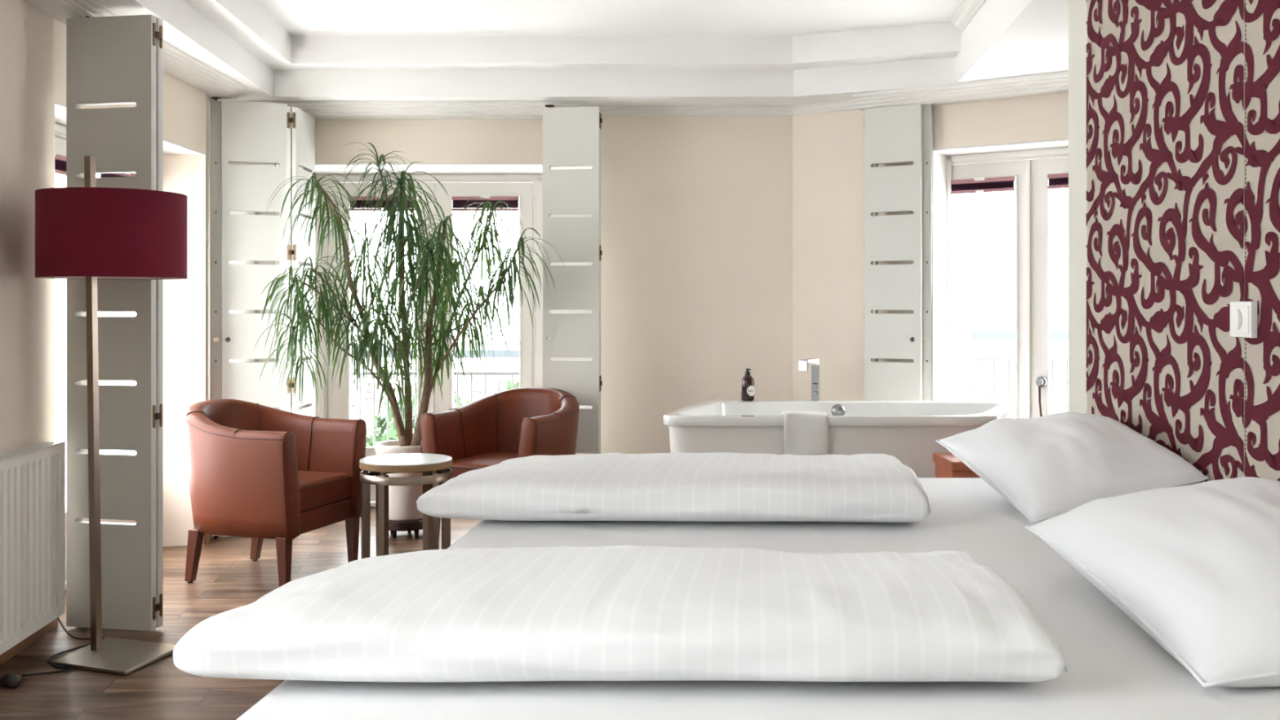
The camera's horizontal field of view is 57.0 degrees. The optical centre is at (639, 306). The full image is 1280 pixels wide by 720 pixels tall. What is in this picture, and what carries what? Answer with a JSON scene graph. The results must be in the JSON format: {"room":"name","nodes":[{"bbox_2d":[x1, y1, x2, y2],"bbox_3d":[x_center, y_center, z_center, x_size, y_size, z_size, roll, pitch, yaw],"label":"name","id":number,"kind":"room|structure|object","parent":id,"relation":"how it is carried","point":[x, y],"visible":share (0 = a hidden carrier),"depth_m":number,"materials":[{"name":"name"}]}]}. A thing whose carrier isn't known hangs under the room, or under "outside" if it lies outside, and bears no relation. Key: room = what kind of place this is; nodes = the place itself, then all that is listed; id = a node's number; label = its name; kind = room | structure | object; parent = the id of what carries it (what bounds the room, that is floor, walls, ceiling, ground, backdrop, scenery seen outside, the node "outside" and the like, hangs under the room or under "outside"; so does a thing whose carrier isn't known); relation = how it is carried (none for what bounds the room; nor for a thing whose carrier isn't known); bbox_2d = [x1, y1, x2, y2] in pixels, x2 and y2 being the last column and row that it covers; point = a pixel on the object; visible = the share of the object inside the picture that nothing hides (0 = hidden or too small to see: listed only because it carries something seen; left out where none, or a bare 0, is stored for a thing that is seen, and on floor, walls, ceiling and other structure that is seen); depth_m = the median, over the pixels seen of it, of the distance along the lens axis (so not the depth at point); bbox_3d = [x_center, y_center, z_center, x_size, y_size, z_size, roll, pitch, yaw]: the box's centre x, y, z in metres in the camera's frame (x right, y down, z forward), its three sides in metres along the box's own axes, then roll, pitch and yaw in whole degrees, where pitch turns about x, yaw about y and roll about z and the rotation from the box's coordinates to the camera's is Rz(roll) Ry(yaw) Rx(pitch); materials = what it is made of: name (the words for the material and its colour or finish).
{"room":"hotel room","nodes":[
{"label":"hotel room","id":0,"kind":"room"},
{"bbox_2d":[0,0,214,546],"bbox_3d":[-2.093,-0.130,2.162,0.519,2.700,10.181,0,0,-6],"label":"wall","id":1,"kind":"structure","parent":0,"point":[33,43],"depth_m":4.43,"materials":[{"name":"beige paint"}]},
{"bbox_2d":[0,617,57,664],"bbox_3d":[-1.895,1.183,0.951,0.016,0.075,7.131,0,0,-5],"label":"baseboard","id":2,"kind":"structure","parent":1,"relation":"attached to","point":[42,632],"depth_m":4.23,"materials":[{"name":"brown wood"}]},
{"bbox_2d":[0,441,65,654],"bbox_3d":[-2.116,0.820,3.607,0.100,0.636,1.572,0,0,-5],"label":"radiator","id":3,"kind":"object","parent":1,"relation":"attached to","point":[33,477],"visible":1,"depth_m":4.09,"materials":[{"name":"white metal"}]},
{"bbox_2d":[0,441,65,462],"bbox_3d":[-2.100,0.506,3.602,0.070,0.008,1.556,0,0,-5],"label":"grille","id":4,"kind":"object","parent":3,"relation":"attached to","point":[24,454],"depth_m":4.13,"materials":[{"name":"white metal"}]},
{"bbox_2d":[54,151,66,176],"bbox_3d":[-2.464,-0.600,4.917,0.036,0.092,0.506,0,0,0],"label":"blind","id":5,"kind":"object","parent":1,"relation":"attached to","point":[60,160],"visible":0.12,"depth_m":5.01,"materials":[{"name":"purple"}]},
{"bbox_2d":[54,121,136,589],"bbox_3d":[-2.512,0.220,5.272,0.126,2.000,1.541,0,0,0],"label":"door","id":6,"kind":"structure","parent":1,"relation":"in","point":[60,129],"depth_m":5.17,"materials":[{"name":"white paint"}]},
{"bbox_2d":[97,173,136,177],"bbox_3d":[-2.459,-0.600,5.627,0.036,0.092,0.506,0,0,0],"label":"blind","id":7,"kind":"object","parent":1,"relation":"attached to","point":[105,175],"visible":0.1,"depth_m":5.54,"materials":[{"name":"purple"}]},
{"bbox_2d":[53,102,205,441],"bbox_3d":[-2.340,0.221,5.271,0.231,1.999,1.541,0,0,0],"label":"trim","id":8,"kind":"structure","parent":1,"relation":"attached to","point":[60,110],"depth_m":6.03,"materials":[{"name":"white paint"}]},
{"bbox_2d":[23,0,248,101],"bbox_3d":[-1.985,-1.112,3.644,0.348,0.034,6.288,0,0,-5],"label":"trim","id":9,"kind":"structure","parent":1,"relation":"attached to","point":[177,64],"depth_m":5.41,"materials":[{"name":"white"}]},
{"bbox_2d":[66,14,163,631],"bbox_3d":[-1.979,0.057,4.460,0.361,2.327,0.084,0,0,10],"label":"shutter","id":10,"kind":"object","parent":9,"relation":"attached to","point":[110,60],"visible":0.81,"depth_m":4.42,"materials":[{"name":"white paint"}]},
{"bbox_2d":[209,97,287,537],"bbox_3d":[-2.070,0.059,6.262,0.398,2.322,0.084,0,0,-22],"label":"shutter","id":11,"kind":"object","parent":9,"relation":"attached to","point":[241,131],"visible":0.7,"depth_m":6.22,"materials":[{"name":"white paint"}]},
{"bbox_2d":[202,533,205,545],"bbox_3d":[-2.362,1.183,6.031,0.276,0.075,0.018,0,0,0],"label":"baseboard","id":12,"kind":"structure","parent":1,"relation":"attached to","point":[204,537],"depth_m":6.03,"materials":[{"name":"brown wood"}]},
{"bbox_2d":[205,533,211,544],"bbox_3d":[-2.319,1.183,6.397,0.016,0.075,0.739,0,0,-16],"label":"baseboard","id":13,"kind":"structure","parent":1,"relation":"attached to","point":[208,536],"depth_m":6.04,"materials":[{"name":"brown wood"}]},
{"bbox_2d":[0,506,481,719],"bbox_3d":[0.400,1.280,2.325,6.800,0.120,10.450,0,0,0],"label":"floor","id":14,"kind":"structure","parent":0,"point":[227,579],"depth_m":4.17,"materials":[{"name":"brown wood"}]},
{"bbox_2d":[1,155,186,686],"bbox_3d":[-1.879,0.348,4.161,0.536,1.746,0.720,0,0,-15],"label":"floor lamp","id":15,"kind":"object","parent":14,"relation":"on","point":[90,233],"visible":0.96,"depth_m":3.98,"materials":[{"name":"fabric"}]},
{"bbox_2d":[1,672,21,686],"bbox_3d":[-2.030,1.206,3.810,0.056,0.028,0.124,0,0,-39],"label":"switch","id":16,"kind":"object","parent":15,"relation":"attached to","point":[11,679],"depth_m":3.78,"materials":[{"name":"black plastic"}]},
{"bbox_2d":[183,399,366,586],"bbox_3d":[-1.703,0.827,5.367,0.661,0.787,0.688,0,0,17],"label":"armchair","id":17,"kind":"object","parent":14,"relation":"on","point":[256,471],"visible":0.95,"depth_m":5.13,"materials":[{"name":"leather"}]},
{"bbox_2d":[297,470,350,512],"bbox_3d":[-1.644,0.828,5.349,0.500,0.134,0.444,0,0,17],"label":"seat cushion","id":18,"kind":"object","parent":17,"relation":"on","point":[320,491],"depth_m":5.30,"materials":[{"name":"leather"}]},
{"bbox_2d":[359,453,452,559],"bbox_3d":[-1.070,0.959,5.400,0.417,0.522,0.417,0,0,0],"label":"side table","id":19,"kind":"object","parent":14,"relation":"on","point":[435,468],"visible":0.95,"depth_m":5.28,"materials":[{"name":"brown wood"}]},
{"bbox_2d":[388,519,422,537],"bbox_3d":[-1.244,1.173,6.280,0.248,0.093,0.248,0,0,0],"label":"trolley","id":20,"kind":"object","parent":14,"relation":"on","point":[394,526],"visible":0.59,"depth_m":6.17,"materials":[{"name":"brown metal"}]},
{"bbox_2d":[374,440,422,520],"bbox_3d":[-1.244,0.927,6.280,0.332,0.398,0.332,0,0,0],"label":"plant pot","id":21,"kind":"object","parent":20,"relation":"on","point":[402,505],"visible":0.53,"depth_m":6.17,"materials":[{"name":"beige ceramic"}]},
{"bbox_2d":[253,142,563,445],"bbox_3d":[-1.202,-0.053,6.248,1.588,1.616,0.888,0,0,-9],"label":"tree","id":22,"kind":"object","parent":21,"relation":"in","point":[371,340],"visible":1,"depth_m":6.16,"materials":[{"name":"green plant"}]},
{"bbox_2d":[419,386,579,533],"bbox_3d":[-0.660,0.827,6.031,0.688,0.787,0.666,0,0,24],"label":"armchair","id":23,"kind":"object","parent":14,"relation":"on","point":[494,428],"visible":0.57,"depth_m":6.04,"materials":[{"name":"leather"}]},
{"bbox_2d":[449,452,517,478],"bbox_3d":[-0.684,0.828,5.976,0.444,0.134,0.500,0,0,25],"label":"seat cushion","id":24,"kind":"object","parent":23,"relation":"on","point":[462,462],"depth_m":5.89,"materials":[{"name":"leather"}]},
{"bbox_2d":[235,477,1279,719],"bbox_3d":[0.427,0.880,2.454,2.030,0.680,2.607,0,0,0],"label":"double bed","id":25,"kind":"object","parent":14,"relation":"on","point":[1116,670],"visible":0.23,"depth_m":1.69,"materials":[{"name":"white fabric"}]},
{"bbox_2d":[173,544,1066,681],"bbox_3d":[-0.027,0.472,1.885,1.252,0.128,0.603,0,0,0],"label":"duvet","id":26,"kind":"object","parent":25,"relation":"on","point":[628,612],"visible":1,"depth_m":1.62,"materials":[{"name":"white fabric"}]},
{"bbox_2d":[416,452,930,522],"bbox_3d":[0.101,0.470,3.138,1.294,0.132,0.708,0,0,0],"label":"duvet","id":27,"kind":"object","parent":25,"relation":"on","point":[709,486],"visible":1,"depth_m":2.83,"materials":[{"name":"white fabric"}]},
{"bbox_2d":[935,411,1208,523],"bbox_3d":[1.180,0.420,3.229,0.558,0.234,0.783,0,0,0],"label":"pillow","id":28,"kind":"object","parent":25,"relation":"on","point":[1048,466],"visible":0.91,"depth_m":3.00,"materials":[{"name":"white fabric"}]},
{"bbox_2d":[1025,476,1279,687],"bbox_3d":[1.060,0.428,2.020,0.575,0.217,0.843,0,0,0],"label":"pillow","id":29,"kind":"object","parent":25,"relation":"on","point":[1196,567],"visible":1,"depth_m":1.88,"materials":[{"name":"white fabric"}]},
{"bbox_2d":[662,400,1013,477],"bbox_3d":[0.983,0.849,5.577,1.762,0.743,0.895,0,0,0],"label":"bathtub","id":30,"kind":"object","parent":14,"relation":"on","point":[908,431],"visible":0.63,"depth_m":5.16,"materials":[{"name":"white ceramic"}]},
{"bbox_2d":[741,368,754,400],"bbox_3d":[0.545,0.396,5.970,0.068,0.162,0.069,0,0,0],"label":"soap bottle","id":31,"kind":"object","parent":30,"relation":"on","point":[747,381],"visible":1,"depth_m":5.94,"materials":[{"name":"brown"}]},
{"bbox_2d":[780,410,828,455],"bbox_3d":[0.718,0.620,5.168,0.195,0.322,0.144,0,0,0],"label":"hand towel","id":32,"kind":"object","parent":30,"relation":"hanging from","point":[805,433],"visible":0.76,"depth_m":5.10,"materials":[{"name":"white fabric"}]},
{"bbox_2d":[799,358,819,400],"bbox_3d":[0.864,0.371,5.978,0.125,0.214,0.064,0,0,-38],"label":"tap","id":33,"kind":"object","parent":30,"relation":"on","point":[803,364],"visible":1,"depth_m":5.98,"materials":[{"name":"silver metal"}]},
{"bbox_2d":[662,400,1013,426],"bbox_3d":[0.983,0.698,5.577,1.762,0.440,0.895,0,0,0],"label":"basin","id":34,"kind":"object","parent":30,"relation":"in","point":[716,412],"depth_m":5.85,"materials":[{"name":"white ceramic"}]},
{"bbox_2d":[933,452,980,477],"bbox_3d":[1.397,0.920,4.850,0.316,0.600,0.300,0,0,0],"label":"wooden stool","id":35,"kind":"object","parent":14,"relation":"on","point":[947,464],"visible":0.2,"depth_m":4.76,"materials":[{"name":"wood"}]},
{"bbox_2d":[214,115,792,453],"bbox_3d":[-0.931,-0.130,6.950,3.597,2.700,0.500,0,0,0],"label":"wall","id":36,"kind":"structure","parent":0,"point":[696,211],"depth_m":6.70,"materials":[{"name":"beige paint"}]},
{"bbox_2d":[348,195,417,211],"bbox_3d":[-1.562,-0.623,7.166,0.410,0.097,0.034,0,0,0],"label":"blind","id":37,"kind":"object","parent":36,"relation":"attached to","point":[360,200],"visible":0.38,"depth_m":7.16,"materials":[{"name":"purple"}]},
{"bbox_2d":[227,164,592,362],"bbox_3d":[-1.295,0.205,6.925,2.088,2.029,0.450,0,0,0],"label":"trim","id":38,"kind":"structure","parent":36,"relation":"attached to","point":[319,168],"depth_m":6.88,"materials":[{"name":"white paint"}]},
{"bbox_2d":[251,101,586,119],"bbox_3d":[-1.365,-1.095,6.600,2.130,0.069,0.200,0,0,0],"label":"trim","id":39,"kind":"structure","parent":36,"relation":"attached to","point":[317,109],"depth_m":6.53,"materials":[{"name":"white"}]},
{"bbox_2d":[286,106,315,416],"bbox_3d":[-1.860,0.070,6.449,0.068,2.301,0.381,0,0,0],"label":"shutter","id":40,"kind":"object","parent":39,"relation":"attached to","point":[300,126],"visible":0.59,"depth_m":6.34,"materials":[{"name":"white paint"}]},
{"bbox_2d":[542,105,602,453],"bbox_3d":[-0.366,0.059,6.445,0.320,2.322,0.082,0,0,6],"label":"shutter","id":41,"kind":"object","parent":39,"relation":"attached to","point":[571,135],"visible":0.75,"depth_m":6.40,"materials":[{"name":"white paint"}]},
{"bbox_2d":[255,173,592,506],"bbox_3d":[-1.295,0.205,7.213,2.090,2.030,0.115,0,0,0],"label":"door","id":42,"kind":"structure","parent":36,"relation":"in","point":[528,187],"depth_m":7.18,"materials":[{"name":"white paint"}]},
{"bbox_2d":[452,195,519,211],"bbox_3d":[-0.938,-0.623,7.166,0.406,0.097,0.034,0,0,0],"label":"blind","id":43,"kind":"object","parent":36,"relation":"attached to","point":[458,203],"visible":0.78,"depth_m":7.16,"materials":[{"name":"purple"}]},
{"bbox_2d":[93,0,1068,106],"bbox_3d":[0.350,-1.355,2.425,7.100,0.450,10.750,0,0,0],"label":"ceiling","id":44,"kind":"structure","parent":0,"point":[594,52],"depth_m":6.08,"materials":[{"name":"white paint"}]},
{"bbox_2d":[792,93,1068,399],"bbox_3d":[2.229,-0.130,5.984,3.643,2.700,0.548,0,0,38],"label":"wall","id":45,"kind":"structure","parent":0,"point":[828,148],"depth_m":6.54,"materials":[{"name":"beige paint"}]},
{"bbox_2d":[586,99,858,115],"bbox_3d":[0.482,-1.105,6.643,1.562,0.049,0.233,0,0,9],"label":"trim","id":46,"kind":"structure","parent":45,"relation":"attached to","point":[849,104],"depth_m":6.66,"materials":[{"name":"white"}]},
{"bbox_2d":[852,71,1068,111],"bbox_3d":[2.265,-1.095,5.647,2.595,0.069,0.200,0,0,34],"label":"trim","id":47,"kind":"structure","parent":45,"relation":"attached to","point":[1051,83],"depth_m":5.99,"materials":[{"name":"white"}]},
{"bbox_2d":[951,176,1015,194],"bbox_3d":[1.832,-0.649,6.352,0.365,0.087,0.034,0,0,34],"label":"blind","id":48,"kind":"object","parent":45,"relation":"attached to","point":[978,184],"visible":1,"depth_m":6.34,"materials":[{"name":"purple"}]},
{"bbox_2d":[933,139,1068,400],"bbox_3d":[2.228,0.196,5.936,1.494,2.049,0.240,0,0,34],"label":"trim","id":49,"kind":"structure","parent":45,"relation":"attached to","point":[940,156],"depth_m":6.33,"materials":[{"name":"white paint"}]},
{"bbox_2d":[863,103,933,400],"bbox_3d":[1.371,0.069,6.280,0.363,2.302,0.084,0,0,28],"label":"shutter","id":50,"kind":"object","parent":49,"relation":"attached to","point":[899,134],"visible":0.77,"depth_m":6.23,"materials":[{"name":"white paint"}]},
{"bbox_2d":[946,146,1068,417],"bbox_3d":[2.272,0.195,6.099,1.612,2.050,0.140,0,0,34],"label":"door","id":51,"kind":"structure","parent":45,"relation":"in","point":[1030,168],"depth_m":6.22,"materials":[{"name":"white paint"}]},
{"bbox_2d":[1047,173,1068,189],"bbox_3d":[2.292,-0.649,6.045,0.396,0.087,0.034,0,0,34],"label":"blind","id":52,"kind":"object","parent":45,"relation":"attached to","point":[1055,180],"visible":0.2,"depth_m":6.12,"materials":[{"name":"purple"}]},
{"bbox_2d":[1068,0,1086,413],"bbox_3d":[1.365,-0.130,0.780,0.130,2.700,6.781,0,0,4],"label":"wall partition","id":53,"kind":"structure","parent":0,"point":[1077,8],"depth_m":4.06,"materials":[{"name":"white paint"}]},
{"bbox_2d":[949,0,986,33],"bbox_3d":[1.155,-1.387,1.658,0.060,0.065,8.451,0,0,6],"label":"trim","id":54,"kind":"structure","parent":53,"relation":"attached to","point":[967,10],"depth_m":5.58,"materials":[{"name":"white"}]},
{"bbox_2d":[1085,0,1279,483],"bbox_3d":[1.403,-0.234,2.707,0.030,1.789,2.317,0,0,4],"label":"wall","id":55,"kind":"structure","parent":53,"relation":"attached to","point":[1183,213],"depth_m":3.03,"materials":[{"name":"paper"}]},
{"bbox_2d":[1230,301,1257,337],"bbox_3d":[1.377,0.030,2.696,0.020,0.082,0.109,0,0,4],"label":"light switch","id":56,"kind":"object","parent":55,"relation":"attached to","point":[1243,314],"visible":1,"depth_m":2.67,"materials":[{"name":"white plastic"}]},
{"bbox_3d":[1.000,1.335,5.600,14.000,0.170,7.200,0,0,0],"label":"balcony","id":57,"kind":"object","parent":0,"visible":0},
{"bbox_2d":[351,372,519,446],"bbox_3d":[-1.300,0.860,8.400,2.000,0.780,0.040,0,0,0],"label":"balcony railing","id":58,"kind":"object","parent":57,"relation":"on","point":[485,374],"visible":0.12,"depth_m":8.39,"materials":[{"name":"grey metal"}]},
{"bbox_2d":[952,357,1068,417],"bbox_3d":[2.750,0.800,8.000,1.700,0.900,0.040,0,0,0],"label":"balcony railing","id":59,"kind":"object","parent":57,"relation":"on","point":[965,359],"visible":0.11,"depth_m":7.99,"materials":[{"name":"grey metal"}]},
{"label":"outside","id":60,"kind":"structure","parent":0,"visible":0},
{"bbox_2d":[54,397,133,454],"bbox_3d":[0.000,6.320,20.000,120.000,0.200,120.000,0,0,0],"label":"ground","id":61,"kind":"structure","parent":60,"point":[58,401],"depth_m":59.95,"materials":[{"name":"white"}]},
{"bbox_2d":[365,393,473,446],"bbox_3d":[-2.036,3.518,11.583,1.592,5.410,1.574,0,0,0],"label":"tree","id":62,"kind":"object","parent":61,"relation":"on","point":[393,433],"visible":0.03,"depth_m":11.42,"materials":[{"name":"green plant"}]},
{"bbox_2d":[351,342,519,446],"bbox_3d":[-3.050,3.380,15.575,5.000,5.680,3.950,0,0,0],"label":"roof","id":63,"kind":"structure","parent":61,"relation":"on","point":[504,362],"depth_m":14.44,"materials":[{"name":"white"}]},
{"bbox_2d":[492,378,519,394],"bbox_3d":[-0.969,3.400,13.173,1.661,5.644,1.627,0,0,0],"label":"tree","id":64,"kind":"object","parent":61,"relation":"on","point":[508,384],"visible":0.02,"depth_m":13.02,"materials":[{"name":"green plant"}]},
{"bbox_2d":[952,326,1068,417],"bbox_3d":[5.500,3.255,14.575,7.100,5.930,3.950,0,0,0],"label":"railing","id":65,"kind":"structure","parent":61,"relation":"on","point":[967,341],"depth_m":13.44,"materials":[{"name":"white"}]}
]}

